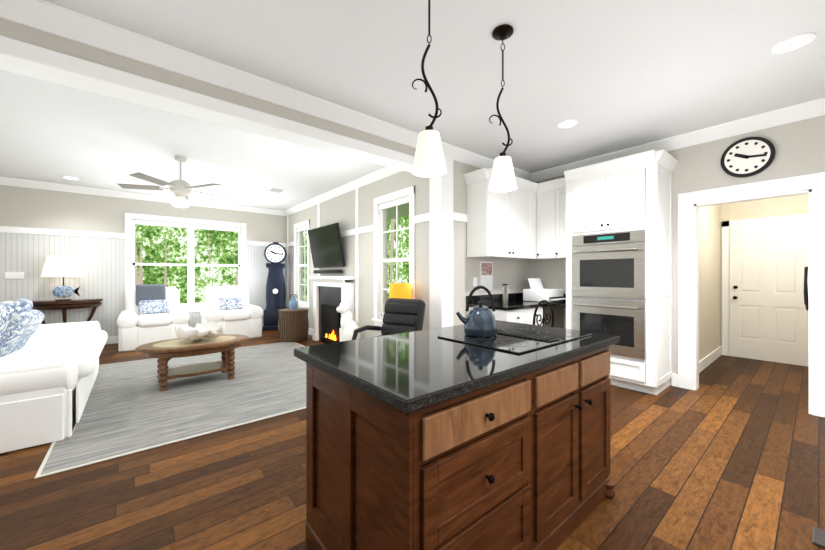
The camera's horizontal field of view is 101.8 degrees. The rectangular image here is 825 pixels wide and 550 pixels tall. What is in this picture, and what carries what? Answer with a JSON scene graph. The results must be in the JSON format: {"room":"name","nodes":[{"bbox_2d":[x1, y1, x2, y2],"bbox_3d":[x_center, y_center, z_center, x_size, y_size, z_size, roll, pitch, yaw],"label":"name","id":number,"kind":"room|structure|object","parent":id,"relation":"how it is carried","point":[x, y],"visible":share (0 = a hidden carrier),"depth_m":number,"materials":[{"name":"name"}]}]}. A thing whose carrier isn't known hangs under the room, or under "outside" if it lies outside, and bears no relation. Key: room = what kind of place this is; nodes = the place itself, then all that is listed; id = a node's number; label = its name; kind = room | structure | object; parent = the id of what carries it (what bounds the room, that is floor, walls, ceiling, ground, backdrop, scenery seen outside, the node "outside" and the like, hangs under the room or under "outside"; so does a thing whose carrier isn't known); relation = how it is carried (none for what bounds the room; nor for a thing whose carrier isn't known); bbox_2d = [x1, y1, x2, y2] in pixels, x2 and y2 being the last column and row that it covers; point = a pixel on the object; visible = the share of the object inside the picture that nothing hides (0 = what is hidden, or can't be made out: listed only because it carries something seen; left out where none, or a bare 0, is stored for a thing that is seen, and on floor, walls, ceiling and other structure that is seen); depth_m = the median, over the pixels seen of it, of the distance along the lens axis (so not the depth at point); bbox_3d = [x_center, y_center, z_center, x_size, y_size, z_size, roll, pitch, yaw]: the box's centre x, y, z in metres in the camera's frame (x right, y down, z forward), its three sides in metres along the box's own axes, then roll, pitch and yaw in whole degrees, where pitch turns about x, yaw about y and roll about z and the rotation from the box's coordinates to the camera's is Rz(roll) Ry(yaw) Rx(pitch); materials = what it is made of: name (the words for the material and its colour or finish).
{"room":"kitchen","nodes":[
{"label":"kitchen","id":0,"kind":"room"},
{"bbox_2d":[0,185,286,307],"bbox_3d":[-5.308,-0.140,6.478,5.950,2.820,0.150,0,0,-40],"label":"wall","id":1,"kind":"structure","parent":0,"point":[34,208],"depth_m":6.04,"materials":[{"name":"grey paint"}]},
{"bbox_2d":[5,272,23,278],"bbox_3d":[-6.443,0.005,5.426,0.200,0.110,0.007,0,0,-39],"label":"switch plate","id":2,"kind":"object","parent":1,"relation":"attached to","point":[14,275],"depth_m":5.42,"materials":[{"name":"white plastic"}]},
{"bbox_2d":[0,226,124,238],"bbox_3d":[-6.476,-0.730,5.404,2.780,0.100,0.022,0,0,-39],"label":"trim","id":3,"kind":"structure","parent":1,"relation":"attached to","point":[6,229],"depth_m":5.74,"materials":[{"name":"white wood"}]},
{"bbox_2d":[0,177,283,215],"bbox_3d":[-5.283,-1.494,6.330,5.800,0.110,0.110,0,0,-39],"label":"crown molding","id":4,"kind":"structure","parent":1,"relation":"attached to","point":[8,181],"depth_m":6.18,"materials":[{"name":"white wood"}]},
{"bbox_2d":[0,232,286,336],"bbox_3d":[-5.315,0.225,6.369,5.800,1.810,0.010,0,0,-40],"label":"wainscoting","id":5,"kind":"structure","parent":1,"relation":"attached to","point":[102,260],"depth_m":5.95,"materials":[{"name":"white wood"}]},
{"bbox_2d":[105,323,263,344],"bbox_3d":[-5.312,1.200,6.366,5.800,0.140,0.018,0,0,-39],"label":"baseboard","id":6,"kind":"structure","parent":1,"relation":"attached to","point":[112,339],"depth_m":6.17,"materials":[{"name":"white wood"}]},
{"bbox_2d":[125,213,245,312],"bbox_3d":[-4.632,-0.195,7.003,2.140,1.950,0.200,0,0,-40],"label":"window","id":7,"kind":"structure","parent":1,"relation":"in","point":[133,219],"depth_m":6.95,"materials":[{"name":"white wood"}]},
{"bbox_2d":[246,216,287,307],"bbox_3d":[-3.419,-0.155,7.905,0.920,2.570,0.052,0,0,-39],"label":"trim","id":8,"kind":"structure","parent":1,"relation":"attached to","point":[255,243],"depth_m":8.12,"materials":[{"name":"white wood"}]},
{"bbox_2d":[289,171,428,338],"bbox_3d":[-1.353,-0.140,6.239,0.150,2.820,5.550,0,0,-40],"label":"wall","id":9,"kind":"structure","parent":0,"point":[340,209],"depth_m":5.40,"materials":[{"name":"grey paint"}]},
{"bbox_2d":[288,216,293,307],"bbox_3d":[-2.901,-0.155,7.982,0.022,2.570,0.488,0,0,-39],"label":"trim","id":10,"kind":"structure","parent":9,"relation":"attached to","point":[290,244],"depth_m":8.12,"materials":[{"name":"white wood"}]},
{"bbox_2d":[294,219,309,311],"bbox_3d":[-2.418,-0.200,7.493,0.200,1.960,0.920,0,0,-40],"label":"window","id":11,"kind":"structure","parent":9,"relation":"in","point":[299,229],"depth_m":7.71,"materials":[{"name":"white wood"}]},
{"bbox_2d":[308,328,312,335],"bbox_3d":[-2.461,1.200,7.452,0.018,0.140,1.890,0,0,-39],"label":"baseboard","id":12,"kind":"structure","parent":9,"relation":"attached to","point":[310,331],"depth_m":7.06,"materials":[{"name":"white wood"}]},
{"bbox_2d":[308,223,344,272],"bbox_3d":[-1.614,-0.464,6.264,0.218,0.868,1.250,0,0,-40],"label":"wall-mounted tv","id":13,"kind":"object","parent":9,"relation":"attached to","point":[326,247],"visible":1,"depth_m":6.13,"materials":[{"name":"black plastic"}]},
{"bbox_2d":[309,188,373,325],"bbox_3d":[-1.387,-0.155,6.146,0.022,2.570,2.510,0,0,-39],"label":"trim","id":14,"kind":"structure","parent":9,"relation":"attached to","point":[370,228],"depth_m":5.59,"materials":[{"name":"white wood"}]},
{"bbox_2d":[284,166,402,215],"bbox_3d":[-1.466,-1.494,6.172,0.110,0.110,4.950,0,0,-39],"label":"crown molding","id":15,"kind":"structure","parent":9,"relation":"attached to","point":[384,172],"depth_m":5.74,"materials":[{"name":"white wood"}]},
{"bbox_2d":[372,186,414,326],"bbox_3d":[-0.234,-0.200,4.842,0.200,1.960,1.010,0,0,-40],"label":"window","id":16,"kind":"structure","parent":9,"relation":"in","point":[404,196],"depth_m":5.05,"materials":[{"name":"white wood"}]},
{"bbox_2d":[414,175,443,328],"bbox_3d":[0.193,-0.080,4.229,0.022,2.700,0.520,0,0,-39],"label":"trim","id":17,"kind":"structure","parent":9,"relation":"attached to","point":[440,216],"depth_m":4.09,"materials":[{"name":"white wood"}]},
{"bbox_2d":[0,331,824,549],"bbox_3d":[0.025,1.300,3.390,10.650,0.060,12.000,0,0,-40],"label":"floor","id":18,"kind":"structure","parent":0,"point":[728,453],"depth_m":2.04,"materials":[{"name":"brown wood"}]},
{"bbox_2d":[0,299,106,453],"bbox_3d":[-3.833,0.754,3.282,1.160,1.032,2.620,0,0,-40],"label":"sofa","id":19,"kind":"object","parent":18,"relation":"on","point":[48,374],"visible":1,"depth_m":2.58,"materials":[{"name":"white fabric"}]},
{"bbox_2d":[32,299,102,323],"bbox_3d":[-5.838,0.855,5.636,0.900,0.849,0.421,0,0,-40],"label":"console table","id":20,"kind":"object","parent":18,"relation":"on","point":[64,306],"visible":0.58,"depth_m":5.55,"materials":[{"name":"brown wood"}]},
{"bbox_2d":[41,256,84,300],"bbox_3d":[-5.833,0.060,5.598,0.510,0.740,0.510,0,0,-40],"label":"table lamp","id":21,"kind":"object","parent":20,"relation":"on","point":[63,266],"visible":1,"depth_m":5.50,"materials":[{"name":"white fabric"}]},
{"bbox_2d":[117,284,189,351],"bbox_3d":[-4.727,0.723,6.128,1.000,1.095,1.011,0,0,-40],"label":"armchair","id":22,"kind":"object","parent":18,"relation":"on","point":[150,313],"visible":0.94,"depth_m":5.96,"materials":[{"name":"white fabric"}]},
{"bbox_2d":[34,342,305,478],"bbox_3d":[-2.323,1.264,4.241,2.790,0.012,3.300,0,0,-40],"label":"rug","id":23,"kind":"object","parent":18,"relation":"on","point":[130,408],"visible":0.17,"depth_m":3.28,"materials":[{"name":"grey fabric"}]},
{"bbox_2d":[135,334,248,390],"bbox_3d":[-2.583,1.031,4.014,1.140,0.478,0.780,0,0,-40],"label":"coffee table","id":24,"kind":"object","parent":23,"relation":"on","point":[164,352],"visible":1,"depth_m":3.87,"materials":[{"name":"brown wood"}]},
{"bbox_2d":[175,321,224,340],"bbox_3d":[-2.567,0.692,4.062,0.506,0.194,0.651,0,0,-40],"label":"decor","id":25,"kind":"object","parent":24,"relation":"on","point":[212,329],"visible":1,"depth_m":3.96,"materials":[{"name":"white ceramic"}]},
{"bbox_2d":[200,286,262,338],"bbox_3d":[-3.699,0.752,6.846,1.000,1.035,1.011,0,0,-40],"label":"armchair","id":26,"kind":"object","parent":18,"relation":"on","point":[232,309],"visible":0.94,"depth_m":6.73,"materials":[{"name":"white fabric"}]},
{"bbox_2d":[262,242,286,330],"bbox_3d":[-3.169,0.255,7.770,0.540,2.030,0.319,0,0,-17],"label":"clock","id":27,"kind":"object","parent":18,"relation":"on","point":[275,254],"visible":0.9,"depth_m":7.66,"materials":[{"name":"blue paint"}]},
{"bbox_2d":[278,308,308,341],"bbox_3d":[-2.313,0.970,6.517,0.570,0.600,0.570,0,0,-40],"label":"side table","id":28,"kind":"object","parent":18,"relation":"on","point":[293,325],"visible":0.94,"depth_m":6.29,"materials":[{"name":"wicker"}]},
{"bbox_2d":[289,294,297,309],"bbox_3d":[-2.313,0.522,6.517,0.170,0.297,0.167,0,0,-40],"label":"vase","id":29,"kind":"object","parent":28,"relation":"on","point":[293,303],"visible":1,"depth_m":6.46,"materials":[{"name":"blue ceramic"}]},
{"bbox_2d":[309,276,354,343],"bbox_3d":[-1.499,0.645,6.099,0.250,1.250,1.380,0,0,-40],"label":"fireplace","id":30,"kind":"object","parent":18,"relation":"on","point":[331,294],"visible":0.81,"depth_m":6.08,"materials":[{"name":"white"}]},
{"bbox_2d":[336,301,360,341],"bbox_3d":[-0.984,0.836,5.309,0.323,0.854,0.459,0,0,-40],"label":"statue","id":31,"kind":"object","parent":18,"relation":"on","point":[349,325],"visible":0.67,"depth_m":5.27,"materials":[{"name":"white ceramic"}]},
{"bbox_2d":[352,298,425,339],"bbox_3d":[-0.225,0.776,3.761,0.777,0.988,0.742,0,0,-40],"label":"office chair","id":32,"kind":"object","parent":18,"relation":"on","point":[401,315],"visible":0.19,"depth_m":3.87,"materials":[{"name":"black leather"}]},
{"bbox_2d":[305,340,619,549],"bbox_3d":[0.337,0.830,1.757,1.515,0.880,0.838,0,0,-40],"label":"kitchen island","id":33,"kind":"object","parent":18,"relation":"on","point":[451,438],"depth_m":1.29,"materials":[{"name":"wood"}]},
{"bbox_2d":[294,320,619,415],"bbox_3d":[0.316,0.370,1.771,1.580,0.038,0.870,0,0,-40],"label":"island countertop","id":34,"kind":"structure","parent":33,"relation":"on","point":[402,371],"depth_m":1.35,"materials":[{"name":"black stone"}]},
{"bbox_2d":[456,286,496,336],"bbox_3d":[0.383,0.200,1.923,0.210,0.279,0.186,0,0,-40],"label":"kettle","id":35,"kind":"object","parent":34,"relation":"on","point":[479,321],"visible":1,"depth_m":1.87,"materials":[{"name":"blue metal"}]},
{"bbox_2d":[434,322,593,355],"bbox_3d":[0.593,0.341,1.914,0.750,0.016,0.520,0,0,-40],"label":"cooktop","id":36,"kind":"object","parent":34,"relation":"in","point":[512,337],"depth_m":1.83,"materials":[{"name":"black glass"}]},
{"bbox_2d":[466,293,565,328],"bbox_3d":[1.530,0.770,4.454,1.467,1.000,0.867,0,0,-40],"label":"desk","id":37,"kind":"object","parent":18,"relation":"on","point":[517,309],"visible":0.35,"depth_m":4.22,"materials":[{"name":"wood"}]},
{"bbox_2d":[502,284,507,303],"bbox_3d":[1.198,0.241,4.332,0.080,0.253,0.080,0,0,-40],"label":"tumbler","id":38,"kind":"object","parent":37,"relation":"on","point":[505,293],"visible":0.98,"depth_m":4.30,"materials":[{"name":"silver metal"}]},
{"bbox_2d":[523,278,565,301],"bbox_3d":[1.889,0.208,4.720,0.440,0.320,0.480,0,0,-40],"label":"printer","id":39,"kind":"object","parent":37,"relation":"on","point":[537,292],"visible":0.92,"depth_m":4.64,"materials":[{"name":"white plastic"}]},
{"bbox_2d":[533,300,553,326],"bbox_3d":[1.236,0.765,3.642,0.404,1.013,0.433,0,0,-40],"label":"bistro chair","id":40,"kind":"object","parent":18,"relation":"on","point":[537,307],"visible":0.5,"depth_m":3.48,"materials":[{"name":"brown metal"}]},
{"bbox_2d":[564,149,678,394],"bbox_3d":[2.437,-0.010,3.972,0.680,2.560,1.010,0,0,-40],"label":"tall cabinet","id":41,"kind":"object","parent":18,"relation":"on","point":[619,246],"visible":0.88,"depth_m":3.71,"materials":[{"name":"white wood"}]},
{"bbox_2d":[812,526,824,548],"bbox_3d":[2.113,1.264,1.430,0.160,0.012,0.520,0,0,-40],"label":"floor mat","id":42,"kind":"object","parent":18,"relation":"on","point":[818,536],"visible":1,"depth_m":1.60,"materials":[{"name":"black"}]},
{"bbox_3d":[-0.155,0.950,4.370,0.260,0.640,0.260,0,0,-39],"label":"side table","id":43,"kind":"object","parent":18,"relation":"on","visible":0},
{"bbox_2d":[389,283,411,298],"bbox_3d":[-0.155,0.370,4.370,0.310,0.520,0.310,0,0,-40],"label":"lamp","id":44,"kind":"object","parent":43,"relation":"on","point":[401,290],"visible":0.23,"depth_m":4.25,"materials":[{"name":"yellow fabric"}]},
{"bbox_2d":[0,0,824,219],"bbox_3d":[0.025,-1.590,3.390,10.650,0.080,12.000,0,0,-40],"label":"ceiling","id":45,"kind":"structure","parent":0,"point":[609,76],"depth_m":2.70,"materials":[{"name":"white paint"}]},
{"bbox_2d":[62,176,78,179],"bbox_3d":[-5.459,-1.547,5.349,0.199,0.006,0.199,0,0,26],"label":"recessed light","id":46,"kind":"object","parent":45,"relation":"in","point":[66,177],"depth_m":5.36,"materials":[{"name":"white"}]},
{"bbox_2d":[118,156,236,222],"bbox_3d":[-3.056,-1.115,4.448,1.318,0.869,1.311,0,0,-40],"label":"ceiling fan","id":47,"kind":"object","parent":45,"relation":"hanging from","point":[180,189],"visible":1,"depth_m":4.33,"materials":[{"name":"grey"}]},
{"bbox_2d":[0,18,415,172],"bbox_3d":[-1.947,-1.390,2.283,5.800,0.320,0.240,0,0,-40],"label":"beam","id":48,"kind":"structure","parent":45,"relation":"attached to","point":[31,52],"depth_m":2.39,"materials":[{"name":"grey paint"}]},
{"bbox_2d":[267,187,284,192],"bbox_3d":[-2.483,-1.546,6.118,0.250,0.008,0.300,0,0,-39],"label":"recessed light","id":49,"kind":"object","parent":45,"relation":"in","point":[272,189],"depth_m":6.11,"materials":[{"name":"white"}]},
{"bbox_2d":[412,0,446,176],"bbox_3d":[0.085,-1.034,1.690,0.176,1.028,0.176,0,0,-40],"label":"pendant light","id":50,"kind":"object","parent":45,"relation":"hanging from","point":[429,160],"visible":1,"depth_m":1.65,"materials":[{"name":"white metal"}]},
{"bbox_2d":[489,24,516,191],"bbox_3d":[0.575,-1.049,2.133,0.176,0.998,0.176,0,0,-40],"label":"pendant light","id":51,"kind":"object","parent":45,"relation":"hanging from","point":[503,179],"visible":0.98,"depth_m":2.10,"materials":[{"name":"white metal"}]},
{"bbox_2d":[557,119,577,128],"bbox_3d":[1.588,-1.547,3.435,0.199,0.006,0.199,0,0,42],"label":"recessed light","id":52,"kind":"object","parent":45,"relation":"in","point":[570,123],"depth_m":3.44,"materials":[{"name":"white plastic"}]},
{"bbox_2d":[771,33,815,53],"bbox_3d":[2.546,-1.547,2.241,0.199,0.006,0.199,0,0,44],"label":"recessed light","id":53,"kind":"object","parent":45,"relation":"in","point":[793,43],"depth_m":2.24,"materials":[{"name":"white plastic"}]},
{"bbox_2d":[453,160,527,325],"bbox_3d":[1.144,-0.140,4.799,1.870,2.820,0.150,0,0,-40],"label":"wall","id":54,"kind":"structure","parent":0,"point":[512,274],"depth_m":4.32,"materials":[{"name":"grey paint"}]},
{"bbox_2d":[0,0,531,180],"bbox_3d":[-1.112,-1.490,2.764,7.700,0.120,0.120,0,0,-39],"label":"crown molding","id":55,"kind":"structure","parent":54,"relation":"attached to","point":[55,19],"depth_m":2.39,"materials":[{"name":"white wood"}]},
{"bbox_2d":[444,157,467,326],"bbox_3d":[0.543,-0.080,4.191,0.430,2.700,0.022,0,0,-39],"label":"trim","id":56,"kind":"structure","parent":54,"relation":"attached to","point":[449,215],"depth_m":4.10,"materials":[{"name":"white wood"}]},
{"bbox_2d":[473,277,476,285],"bbox_3d":[0.829,0.090,4.434,0.080,0.120,0.005,0,0,-39],"label":"switch plate","id":57,"kind":"object","parent":54,"relation":"attached to","point":[474,278],"depth_m":4.43,"materials":[{"name":"white plastic"}]},
{"bbox_2d":[480,262,492,290],"bbox_3d":[1.015,0.015,4.586,0.260,0.390,0.008,0,0,-40],"label":"calendar","id":58,"kind":"object","parent":54,"relation":"attached to","point":[486,274],"visible":0.96,"depth_m":4.58,"materials":[{"name":"white paper"}]},
{"bbox_2d":[467,168,506,258],"bbox_3d":[1.017,-0.760,4.380,0.543,1.060,0.327,0,0,-40],"label":"upper cabinet","id":59,"kind":"object","parent":54,"relation":"attached to","point":[486,209],"depth_m":4.20,"materials":[{"name":"white wood"}]},
{"bbox_2d":[507,176,542,259],"bbox_3d":[1.424,-0.760,4.675,0.736,1.060,0.391,0,0,-40],"label":"upper cabinet","id":60,"kind":"object","parent":54,"relation":"attached to","point":[525,219],"depth_m":4.61,"materials":[{"name":"white wood"}]},
{"bbox_2d":[528,115,824,384],"bbox_3d":[3.759,-0.140,3.002,0.120,2.820,6.250,0,0,-40],"label":"wall","id":61,"kind":"structure","parent":0,"point":[799,146],"depth_m":3.59,"materials":[{"name":"grey paint"}]},
{"bbox_2d":[543,181,550,259],"bbox_3d":[2.002,-0.760,4.776,0.327,1.060,0.356,0,0,-40],"label":"upper cabinet","id":62,"kind":"object","parent":61,"relation":"attached to","point":[546,185],"depth_m":4.68,"materials":[{"name":"white wood"}]},
{"bbox_2d":[551,177,565,258],"bbox_3d":[2.144,-0.760,4.604,0.327,1.060,0.337,0,0,-40],"label":"upper cabinet","id":63,"kind":"object","parent":61,"relation":"attached to","point":[558,187],"depth_m":4.55,"materials":[{"name":"white wood"}]},
{"bbox_2d":[532,97,824,181],"bbox_3d":[3.756,-1.490,2.817,0.120,0.120,5.970,0,0,-39],"label":"crown molding","id":64,"kind":"structure","parent":61,"relation":"attached to","point":[814,108],"depth_m":3.52,"materials":[{"name":"white wood"}]},
{"bbox_2d":[720,137,775,177],"bbox_3d":[3.354,-1.180,3.361,0.044,0.390,0.390,0,0,-40],"label":"wall clock","id":65,"kind":"object","parent":61,"relation":"attached to","point":[747,157],"visible":0.98,"depth_m":3.34,"materials":[{"name":"black plastic"}]},
{"bbox_2d":[678,172,824,417],"bbox_3d":[3.414,0.175,3.408,0.147,2.190,1.117,0,0,-39],"label":"trim","id":66,"kind":"structure","parent":61,"relation":"attached to","point":[811,185],"depth_m":3.29,"materials":[{"name":"white wood"}]},
{"bbox_2d":[699,204,722,360],"bbox_3d":[3.981,-0.140,4.643,2.310,2.820,0.100,0,0,-39],"label":"wall","id":67,"kind":"structure","parent":0,"point":[711,218],"depth_m":4.86,"materials":[{"name":"beige paint"}]},
{"bbox_2d":[699,346,721,372],"bbox_3d":[4.028,1.200,4.605,2.325,0.140,0.018,0,0,-39],"label":"baseboard","id":68,"kind":"structure","parent":67,"relation":"attached to","point":[708,360],"depth_m":4.73,"materials":[{"name":"white wood"}]},
{"bbox_2d":[723,194,806,220],"bbox_3d":[5.690,-0.140,4.496,0.100,2.820,2.500,0,0,-39],"label":"wall","id":69,"kind":"structure","parent":0,"point":[791,205],"depth_m":4.96,"materials":[{"name":"beige paint"}]},
{"bbox_2d":[722,214,808,366],"bbox_3d":[5.207,0.210,4.914,0.107,2.120,1.000,0,0,-40],"label":"hall door","id":70,"kind":"structure","parent":69,"relation":"in","point":[765,312],"depth_m":4.93,"materials":[{"name":"white wood"}]},
{"bbox_2d":[804,266,808,309],"bbox_3d":[3.855,0.123,3.267,0.065,0.447,0.054,0,0,-39],"label":"door handle","id":71,"kind":"object","parent":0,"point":[806,301],"visible":0.92,"depth_m":3.27,"materials":[{"name":"metal"}]},
{"bbox_2d":[807,194,808,213],"bbox_3d":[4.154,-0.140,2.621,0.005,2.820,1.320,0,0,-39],"label":"wall","id":72,"kind":"structure","parent":0,"point":[807,194],"depth_m":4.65,"materials":[{"name":"beige paint"}]},
{"label":"outside","id":73,"kind":"structure","parent":0,"visible":0},
{"bbox_2d":[135,215,408,303],"bbox_3d":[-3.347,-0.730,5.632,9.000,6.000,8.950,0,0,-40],"label":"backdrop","id":74,"kind":"structure","parent":73,"point":[157,244],"depth_m":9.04,"materials":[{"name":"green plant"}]}
]}

